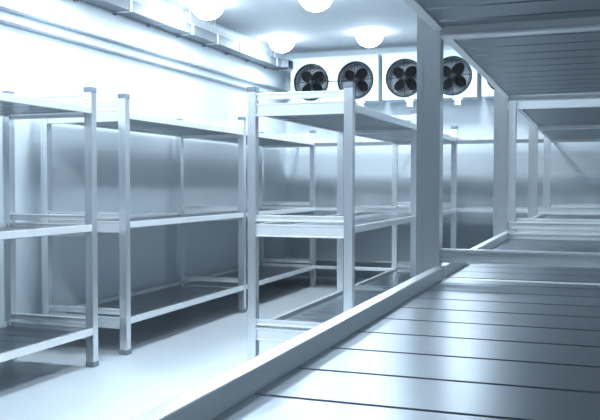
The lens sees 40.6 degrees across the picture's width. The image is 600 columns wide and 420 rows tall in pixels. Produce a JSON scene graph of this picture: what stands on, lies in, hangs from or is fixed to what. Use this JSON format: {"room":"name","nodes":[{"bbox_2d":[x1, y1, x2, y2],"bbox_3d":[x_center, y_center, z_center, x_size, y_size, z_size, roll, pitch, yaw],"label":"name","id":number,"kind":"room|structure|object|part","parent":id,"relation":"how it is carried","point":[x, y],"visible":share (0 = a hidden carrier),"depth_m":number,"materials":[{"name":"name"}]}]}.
{"room":"walk-in cold room","nodes":[
{"label":"walk-in cold room","id":0,"kind":"room"},
{"bbox_2d":[0,0,285,328],"bbox_3d":[-2.369,-0.407,4.729,0.100,2.870,12.680,1,2,20],"label":"wall","id":1,"kind":"structure","parent":0,"point":[32,63],"depth_m":7.00,"materials":[{"name":"silver metal"}]},
{"bbox_2d":[0,3,288,91],"bbox_3d":[-1.778,-1.392,6.101,0.047,0.044,9.438,1,2,20],"label":"pipe","id":2,"kind":"object","parent":1,"relation":"attached to","point":[2,6],"visible":0.94,"depth_m":6.81,"materials":[{"name":"grey metal"}]},
{"bbox_2d":[0,16,288,100],"bbox_3d":[-1.778,-1.302,6.104,0.047,0.044,9.438,1,2,20],"label":"pipe","id":3,"kind":"object","parent":1,"relation":"attached to","point":[2,19],"visible":0.94,"depth_m":6.66,"materials":[{"name":"grey metal"}]},
{"bbox_2d":[73,0,292,69],"bbox_3d":[-1.656,-1.744,6.124,0.254,0.279,8.465,1,2,20],"label":"air duct","id":4,"kind":"object","parent":1,"relation":"attached to","point":[131,9],"visible":0.98,"depth_m":7.72,"materials":[{"name":"metal"}]},
{"bbox_2d":[270,60,292,69],"bbox_3d":[-0.233,-1.793,10.023,0.254,0.094,0.164,1,2,20],"label":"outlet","id":5,"kind":"object","parent":4,"relation":"attached to","point":[285,64],"depth_m":9.93,"materials":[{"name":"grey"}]},
{"bbox_2d":[146,0,287,57],"bbox_3d":[-2.302,-1.817,4.661,0.040,0.045,12.460,1,2,20],"label":"trim","id":6,"kind":"structure","parent":1,"relation":"attached to","point":[161,3],"depth_m":8.53,"materials":[{"name":"white metal"}]},
{"bbox_2d":[0,275,368,419],"bbox_3d":[0.144,1.106,3.858,5.450,0.100,12.680,1,2,20],"label":"floor","id":7,"kind":"structure","parent":0,"point":[176,352],"depth_m":5.37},
{"bbox_2d":[0,87,98,366],"bbox_3d":[-2.322,0.166,3.497,0.707,1.800,3.987,1,2,20],"label":"shelving rack","id":8,"kind":"object","parent":7,"relation":"on","point":[17,338],"visible":1,"depth_m":5.22,"materials":[{"name":"white metal"}]},
{"bbox_3d":[-1.952,0.107,5.450,0.055,1.740,0.055,1,2,20],"label":"post","id":9,"kind":"part","parent":8,"relation":"part of","materials":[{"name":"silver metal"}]},
{"bbox_3d":[-1.649,0.049,5.338,0.590,0.041,0.026,1,2,20],"label":"cross rail","id":10,"kind":"part","parent":8,"relation":"part of","materials":[{"name":"silver metal"}]},
{"bbox_3d":[-1.649,0.716,5.358,0.590,0.041,0.026,1,2,20],"label":"cross rail","id":11,"kind":"part","parent":8,"relation":"part of","materials":[{"name":"silver metal"}]},
{"bbox_3d":[-1.649,-0.726,5.314,0.590,0.041,0.026,1,2,20],"label":"cross rail","id":12,"kind":"part","parent":8,"relation":"part of","materials":[{"name":"silver metal"}]},
{"bbox_3d":[-1.346,0.113,5.229,0.055,1.740,0.055,1,2,20],"label":"post","id":13,"kind":"part","parent":8,"relation":"part of","materials":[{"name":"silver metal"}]},
{"bbox_2d":[40,93,315,354],"bbox_3d":[-0.835,0.042,7.569,0.707,1.800,4.022,1,2,20],"label":"shelving rack","id":14,"kind":"object","parent":7,"relation":"on","point":[125,309],"visible":0.88,"depth_m":6.79,"materials":[{"name":"white metal"}]},
{"bbox_3d":[-1.817,0.095,5.821,0.055,1.740,0.055,1,2,20],"label":"post","id":15,"kind":"part","parent":14,"relation":"part of","materials":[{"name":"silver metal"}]},
{"bbox_3d":[-1.514,0.037,5.708,0.590,0.041,0.026,1,2,20],"label":"cross rail","id":16,"kind":"part","parent":14,"relation":"part of","materials":[{"name":"silver metal"}]},
{"bbox_3d":[-1.514,0.705,5.729,0.590,0.041,0.026,1,2,20],"label":"cross rail","id":17,"kind":"part","parent":14,"relation":"part of","materials":[{"name":"silver metal"}]},
{"bbox_3d":[-1.514,-0.738,5.685,0.590,0.041,0.026,1,2,20],"label":"cross rail","id":18,"kind":"part","parent":14,"relation":"part of","materials":[{"name":"silver metal"}]},
{"bbox_3d":[-1.211,0.102,5.600,0.055,1.740,0.055,1,2,20],"label":"post","id":19,"kind":"part","parent":14,"relation":"part of","materials":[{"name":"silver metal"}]},
{"bbox_3d":[-1.138,0.038,7.680,0.055,1.740,0.055,1,2,20],"label":"post","id":20,"kind":"part","parent":14,"relation":"part of","materials":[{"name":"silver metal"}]},
{"bbox_3d":[-0.835,-0.020,7.567,0.590,0.041,0.026,1,2,20],"label":"cross rail","id":21,"kind":"part","parent":14,"relation":"part of","materials":[{"name":"silver metal"}]},
{"bbox_3d":[-0.835,0.648,7.588,0.590,0.041,0.026,1,2,20],"label":"cross rail","id":22,"kind":"part","parent":14,"relation":"part of","materials":[{"name":"silver metal"}]},
{"bbox_3d":[-0.835,-0.794,7.544,0.590,0.041,0.026,1,2,20],"label":"cross rail","id":23,"kind":"part","parent":14,"relation":"part of","materials":[{"name":"silver metal"}]},
{"bbox_3d":[-0.532,0.045,7.459,0.055,1.740,0.055,1,2,20],"label":"post","id":24,"kind":"part","parent":14,"relation":"part of","materials":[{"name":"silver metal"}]},
{"bbox_3d":[-0.459,-0.019,9.539,0.055,1.740,0.055,1,2,20],"label":"post","id":25,"kind":"part","parent":14,"relation":"part of","materials":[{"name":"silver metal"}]},
{"bbox_3d":[-0.156,-0.077,9.427,0.590,0.041,0.026,1,2,20],"label":"cross rail","id":26,"kind":"part","parent":14,"relation":"part of","materials":[{"name":"silver metal"}]},
{"bbox_3d":[-0.156,0.591,9.447,0.590,0.041,0.026,1,2,20],"label":"cross rail","id":27,"kind":"part","parent":14,"relation":"part of","materials":[{"name":"silver metal"}]},
{"bbox_3d":[-0.156,-0.851,9.403,0.590,0.041,0.026,1,2,20],"label":"cross rail","id":28,"kind":"part","parent":14,"relation":"part of","materials":[{"name":"silver metal"}]},
{"bbox_3d":[0.147,-0.012,9.318,0.055,1.740,0.055,1,2,20],"label":"post","id":29,"kind":"part","parent":14,"relation":"part of","materials":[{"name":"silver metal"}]},
{"bbox_2d":[247,82,457,359],"bbox_3d":[0.671,0.061,6.940,0.705,1.800,3.972,1,2,20],"label":"shelving rack","id":30,"kind":"object","parent":7,"relation":"on","point":[349,119],"visible":0.66,"depth_m":5.42,"materials":[{"name":"white metal"}]},
{"bbox_3d":[-0.301,0.114,5.215,0.055,1.740,0.055,1,2,20],"label":"post","id":31,"kind":"part","parent":30,"relation":"part of","materials":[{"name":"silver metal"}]},
{"bbox_3d":[0.001,0.723,5.123,0.588,0.041,0.026,1,2,20],"label":"cross rail","id":32,"kind":"part","parent":30,"relation":"part of","materials":[{"name":"silver metal"}]},
{"bbox_3d":[0.001,-0.719,5.079,0.588,0.041,0.026,1,2,20],"label":"cross rail","id":33,"kind":"part","parent":30,"relation":"part of","materials":[{"name":"silver metal"}]},
{"bbox_3d":[0.001,0.056,5.103,0.588,0.041,0.026,1,2,20],"label":"cross rail","id":34,"kind":"part","parent":30,"relation":"part of","materials":[{"name":"silver metal"}]},
{"bbox_3d":[0.354,0.059,7.008,0.055,1.740,0.055,1,2,20],"label":"post","id":35,"kind":"part","parent":30,"relation":"part of","materials":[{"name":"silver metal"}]},
{"bbox_3d":[0.303,0.121,4.994,0.055,1.740,0.055,1,2,20],"label":"post","id":36,"kind":"part","parent":30,"relation":"part of","materials":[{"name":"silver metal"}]},
{"bbox_3d":[0.656,0.668,6.916,0.588,0.041,0.026,1,2,20],"label":"cross rail","id":37,"kind":"part","parent":30,"relation":"part of","materials":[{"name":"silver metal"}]},
{"bbox_3d":[0.656,0.001,6.896,0.588,0.041,0.026,1,2,20],"label":"cross rail","id":38,"kind":"part","parent":30,"relation":"part of","materials":[{"name":"silver metal"}]},
{"bbox_3d":[1.040,0.001,8.886,0.055,1.740,0.055,1,2,20],"label":"post","id":39,"kind":"part","parent":30,"relation":"part of","materials":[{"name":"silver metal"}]},
{"bbox_3d":[0.656,-0.774,6.872,0.588,0.041,0.026,1,2,20],"label":"cross rail","id":40,"kind":"part","parent":30,"relation":"part of","materials":[{"name":"silver metal"}]},
{"bbox_3d":[1.342,0.611,8.794,0.588,0.041,0.026,1,2,20],"label":"cross rail","id":41,"kind":"part","parent":30,"relation":"part of","materials":[{"name":"silver metal"}]},
{"bbox_3d":[0.958,0.066,6.788,0.055,1.740,0.055,1,2,20],"label":"post","id":42,"kind":"part","parent":30,"relation":"part of","materials":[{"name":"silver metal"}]},
{"bbox_3d":[1.342,-0.057,8.774,0.588,0.041,0.026,1,2,20],"label":"cross rail","id":43,"kind":"part","parent":30,"relation":"part of","materials":[{"name":"silver metal"}]},
{"bbox_3d":[1.342,-0.831,8.750,0.588,0.041,0.026,1,2,20],"label":"cross rail","id":44,"kind":"part","parent":30,"relation":"part of","materials":[{"name":"silver metal"}]},
{"bbox_3d":[1.644,0.008,8.666,0.055,1.740,0.055,1,2,20],"label":"post","id":45,"kind":"part","parent":30,"relation":"part of","materials":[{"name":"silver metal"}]},
{"bbox_2d":[131,0,599,419],"bbox_3d":[0.679,0.202,2.327,0.707,1.800,4.005,1,2,20],"label":"shelving rack","id":46,"kind":"object","parent":7,"relation":"on","point":[506,326],"visible":1,"depth_m":1.78,"materials":[{"name":"white metal"}]},
{"bbox_3d":[0.392,0.198,2.458,0.070,1.740,0.055,1,2,20],"label":"post","id":47,"kind":"part","parent":46,"relation":"part of","materials":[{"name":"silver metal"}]},
{"bbox_3d":[1.059,0.142,4.286,0.070,1.740,0.055,1,2,20],"label":"post","id":48,"kind":"part","parent":46,"relation":"part of","materials":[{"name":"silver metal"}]},
{"bbox_3d":[0.688,0.140,2.349,0.560,0.041,0.026,1,2,20],"label":"cross rail","id":49,"kind":"part","parent":46,"relation":"part of","materials":[{"name":"silver metal"}]},
{"bbox_3d":[1.355,0.084,4.176,0.560,0.041,0.026,1,2,20],"label":"cross rail","id":50,"kind":"part","parent":46,"relation":"part of","materials":[{"name":"silver metal"}]},
{"bbox_2d":[508,99,599,233],"bbox_3d":[2.171,0.077,6.414,0.707,1.800,3.892,1,2,20],"label":"shelving rack","id":51,"kind":"object","parent":7,"relation":"on","point":[578,120],"visible":0.49,"depth_m":6.02,"materials":[{"name":"white metal"}]},
{"bbox_3d":[1.219,0.129,4.724,0.070,1.740,0.055,1,2,20],"label":"post","id":52,"kind":"part","parent":51,"relation":"part of","materials":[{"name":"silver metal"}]},
{"bbox_3d":[1.856,0.075,6.471,0.070,1.740,0.055,1,2,20],"label":"post","id":53,"kind":"part","parent":51,"relation":"part of","materials":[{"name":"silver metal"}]},
{"bbox_3d":[2.532,0.019,8.320,0.070,1.740,0.055,1,2,20],"label":"post","id":54,"kind":"part","parent":51,"relation":"part of","materials":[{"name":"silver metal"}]},
{"bbox_3d":[1.515,0.071,4.614,0.560,0.041,0.026,1,2,20],"label":"cross rail","id":55,"kind":"part","parent":51,"relation":"part of","materials":[{"name":"silver metal"}]},
{"bbox_3d":[2.152,0.017,6.361,0.560,0.041,0.026,1,2,20],"label":"cross rail","id":56,"kind":"part","parent":51,"relation":"part of","materials":[{"name":"silver metal"}]},
{"bbox_3d":[2.828,-0.039,8.211,0.560,0.041,0.026,1,2,20],"label":"cross rail","id":57,"kind":"part","parent":51,"relation":"part of","materials":[{"name":"silver metal"}]},
{"bbox_2d":[163,0,447,53],"bbox_3d":[0.144,-1.863,3.767,5.450,0.100,12.680,1,2,20],"label":"ceiling","id":58,"kind":"structure","parent":0,"point":[334,28],"depth_m":8.46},
{"bbox_2d":[191,0,223,19],"bbox_3d":[-0.856,-1.845,7.519,0.310,0.164,0.310,1,2,20],"label":"ceiling lamp","id":59,"kind":"object","parent":58,"relation":"attached to","point":[203,9],"visible":1,"depth_m":7.42,"materials":[{"name":"white"}]},
{"bbox_2d":[268,36,294,52],"bbox_3d":[-0.212,-1.901,9.370,0.310,0.164,0.310,1,2,20],"label":"ceiling lamp","id":60,"kind":"object","parent":58,"relation":"attached to","point":[281,44],"visible":1,"depth_m":9.26,"materials":[{"name":"white"}]},
{"bbox_2d":[299,0,331,11],"bbox_3d":[0.140,-1.833,7.156,0.310,0.164,0.310,1,2,20],"label":"ceiling lamp","id":61,"kind":"object","parent":58,"relation":"attached to","point":[311,5],"visible":1,"depth_m":7.08,"materials":[{"name":"white"}]},
{"bbox_2d":[356,30,383,46],"bbox_3d":[0.774,-1.890,9.010,0.310,0.164,0.310,1,2,20],"label":"ceiling lamp","id":62,"kind":"object","parent":58,"relation":"attached to","point":[366,38],"visible":1,"depth_m":8.90,"materials":[{"name":"white"}]},
{"bbox_2d":[286,55,599,277],"bbox_3d":[2.300,-0.559,9.719,5.250,2.870,0.100,1,2,20],"label":"wall","id":63,"kind":"structure","parent":0,"point":[575,166],"depth_m":9.85,"materials":[{"name":"silver metal"}]},
{"bbox_2d":[284,69,289,257],"bbox_3d":[-0.164,-0.545,10.533,0.060,2.789,0.060,1,2,20],"label":"trim","id":64,"kind":"structure","parent":63,"relation":"attached to","point":[286,71],"depth_m":10.54,"materials":[{"name":"silver metal"}]},
{"bbox_2d":[262,257,409,270],"bbox_3d":[2.112,0.657,9.182,5.150,0.036,1.104,1,2,20],"label":"wall shelf","id":65,"kind":"object","parent":63,"relation":"attached to","point":[320,263],"visible":0.23,"depth_m":9.51,"materials":[{"name":"silver metal"}]},
{"bbox_2d":[291,54,385,106],"bbox_3d":[0.472,-1.557,10.068,1.115,0.633,0.436,1,2,20],"label":"evaporator fan unit","id":66,"kind":"object","parent":63,"relation":"attached to","point":[323,73],"visible":0.81,"depth_m":9.90,"materials":[{"name":"white painted metal"},{"name":"dark wire"},{"name":"black plastic"}]},
{"bbox_3d":[0.090,-1.648,10.060,0.138,0.146,0.042,0,2,10],"label":"fan blade","id":67,"kind":"part","parent":66,"relation":"part of","materials":[{"name":"black plastic"}]},
{"bbox_3d":[0.090,-1.509,10.070,0.150,0.135,0.041,1,2,32],"label":"fan blade","id":68,"kind":"part","parent":66,"relation":"part of","materials":[{"name":"black plastic"}]},
{"bbox_3d":[0.217,-1.505,10.018,0.138,0.146,0.042,1,2,30],"label":"fan blade","id":69,"kind":"part","parent":66,"relation":"part of","materials":[{"name":"black plastic"}]},
{"bbox_3d":[0.221,-1.644,10.018,0.150,0.135,0.041,0,2,8],"label":"fan blade","id":70,"kind":"part","parent":66,"relation":"part of","materials":[{"name":"black plastic"}]},
{"bbox_3d":[0.610,-1.637,9.873,0.150,0.120,0.053,38,13,15],"label":"fan blade","id":71,"kind":"part","parent":66,"relation":"part of","materials":[{"name":"black plastic"}]},
{"bbox_3d":[0.746,-1.647,9.827,0.145,0.141,0.038,0,2,7],"label":"fan blade","id":72,"kind":"part","parent":66,"relation":"part of","materials":[{"name":"black plastic"}]},
{"bbox_3d":[0.764,-1.504,9.820,0.150,0.120,0.053,38,13,15],"label":"fan blade","id":73,"kind":"part","parent":66,"relation":"part of","materials":[{"name":"black plastic"}]},
{"bbox_2d":[288,44,453,59],"bbox_3d":[2.289,-1.952,9.588,5.190,0.075,0.070,1,2,20],"label":"trim","id":74,"kind":"structure","parent":63,"relation":"attached to","point":[405,49],"depth_m":10.18,"materials":[{"name":"white metal"}]},
{"bbox_2d":[293,135,556,147],"bbox_3d":[2.112,-0.777,9.138,5.150,0.036,1.104,1,2,20],"label":"wall shelf","id":75,"kind":"object","parent":63,"relation":"attached to","point":[520,139],"visible":0.25,"depth_m":9.10,"materials":[{"name":"silver metal"}]},
{"bbox_2d":[262,205,599,212],"bbox_3d":[2.112,-0.010,9.162,5.150,0.036,1.104,1,2,20],"label":"wall shelf","id":76,"kind":"object","parent":63,"relation":"attached to","point":[318,207],"visible":0.46,"depth_m":9.28,"materials":[{"name":"silver metal"}]},
{"bbox_2d":[382,50,481,106],"bbox_3d":[1.569,-1.545,9.668,1.115,0.633,0.436,1,2,20],"label":"evaporator fan unit","id":77,"kind":"object","parent":63,"relation":"attached to","point":[461,81],"visible":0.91,"depth_m":9.56,"materials":[{"name":"white painted metal"},{"name":"dark wire"},{"name":"black plastic"}]},
{"bbox_3d":[1.178,-1.636,9.665,0.150,0.120,0.053,41,14,14],"label":"fan blade","id":78,"kind":"part","parent":77,"relation":"part of","materials":[{"name":"black plastic"}]},
{"bbox_3d":[1.191,-1.492,9.668,0.147,0.138,0.039,1,2,32],"label":"fan blade","id":79,"kind":"part","parent":77,"relation":"part of","materials":[{"name":"black plastic"}]},
{"bbox_3d":[1.314,-1.637,9.619,0.147,0.138,0.039,0,2,8],"label":"fan blade","id":80,"kind":"part","parent":77,"relation":"part of","materials":[{"name":"black plastic"}]},
{"bbox_3d":[1.325,-1.493,9.616,0.150,0.120,0.053,41,14,14],"label":"fan blade","id":81,"kind":"part","parent":77,"relation":"part of","materials":[{"name":"black plastic"}]},
{"bbox_3d":[1.703,-1.619,9.474,0.150,0.120,0.053,34,12,16],"label":"fan blade","id":82,"kind":"part","parent":77,"relation":"part of","materials":[{"name":"black plastic"}]},
{"bbox_3d":[1.733,-1.478,9.472,0.143,0.143,0.036,1,2,34],"label":"fan blade","id":83,"kind":"part","parent":77,"relation":"part of","materials":[{"name":"black plastic"}]},
{"bbox_3d":[1.838,-1.639,9.428,0.143,0.143,0.036,0,2,6],"label":"fan blade","id":84,"kind":"part","parent":77,"relation":"part of","materials":[{"name":"black plastic"}]},
{"bbox_3d":[1.865,-1.498,9.419,0.150,0.120,0.053,34,12,16],"label":"fan blade","id":85,"kind":"part","parent":77,"relation":"part of","materials":[{"name":"black plastic"}]},
{"bbox_2d":[482,77,493,99],"bbox_3d":[2.667,-1.532,9.268,1.115,0.633,0.436,1,2,20],"label":"evaporator fan unit","id":86,"kind":"object","parent":63,"relation":"attached to","point":[487,88],"visible":0.02,"depth_m":9.28,"materials":[{"name":"white metal"}]}
]}

